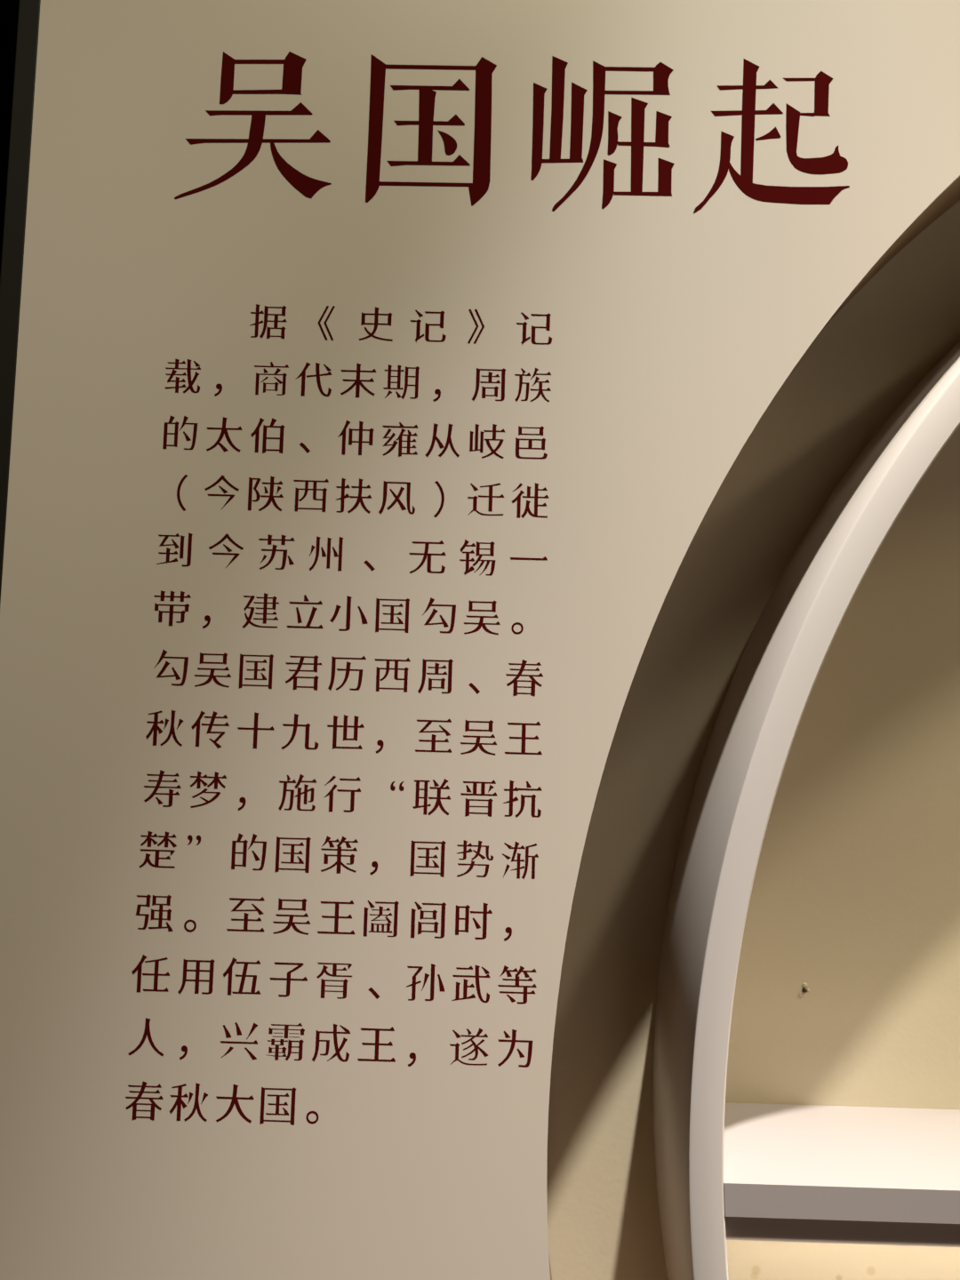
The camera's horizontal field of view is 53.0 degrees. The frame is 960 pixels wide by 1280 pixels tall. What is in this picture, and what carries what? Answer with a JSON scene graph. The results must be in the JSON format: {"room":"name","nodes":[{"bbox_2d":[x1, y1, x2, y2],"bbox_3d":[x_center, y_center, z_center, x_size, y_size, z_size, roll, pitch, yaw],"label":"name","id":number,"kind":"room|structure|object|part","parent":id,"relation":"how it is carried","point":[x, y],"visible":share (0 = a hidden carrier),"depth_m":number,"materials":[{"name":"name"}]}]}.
{"room":"museum exhibition hall","nodes":[
{"label":"museum exhibition hall","id":0,"kind":"room"},
{"bbox_2d":[0,0,19,275],"bbox_3d":[-1.648,-0.524,1.604,2.652,4.200,0.100,2,-4,0],"label":"wall","id":1,"kind":"structure","parent":0,"point":[9,9],"depth_m":1.58,"materials":[{"name":"black paint"}]},
{"bbox_2d":[546,200,959,1279],"bbox_3d":[2.347,-0.465,0.919,5.348,4.200,0.100,2,-4,0],"label":"wall","id":2,"kind":"structure","parent":0,"point":[855,896],"depth_m":0.83,"materials":[{"name":"beige paint"}]},
{"bbox_2d":[799,983,809,998],"bbox_3d":[0.277,0.299,0.821,0.009,0.013,0.003,2,-4,0],"label":"screw","id":3,"kind":"object","parent":2,"relation":"attached to","point":[804,985],"visible":1,"depth_m":0.82,"materials":[{"name":"metal"}]},
{"bbox_3d":[0.953,1.481,-0.973,8.000,0.050,4.900,2,-4,0],"label":"floor","id":4,"kind":"structure","parent":0,"visible":0},
{"bbox_2d":[0,0,959,1279],"bbox_3d":[1.066,0.114,0.759,2.875,2.950,0.142,2,-4,0],"label":"board","id":5,"kind":"object","parent":4,"relation":"on","point":[380,380],"visible":1,"depth_m":0.71,"materials":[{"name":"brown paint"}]},
{"bbox_3d":[-0.363,0.074,0.769,0.017,2.950,0.142,2,-4,0],"label":"edge trim","id":6,"kind":"part","parent":5,"relation":"part of","materials":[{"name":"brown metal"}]},
{"bbox_2d":[652,341,959,1279],"bbox_3d":[1.066,0.389,0.738,1.839,1.839,0.144,2,-4,0],"label":"display shelf","id":7,"kind":"object","parent":5,"relation":"in","point":[725,1171],"visible":1,"depth_m":0.71,"materials":[{"name":"white paint"}]}
]}

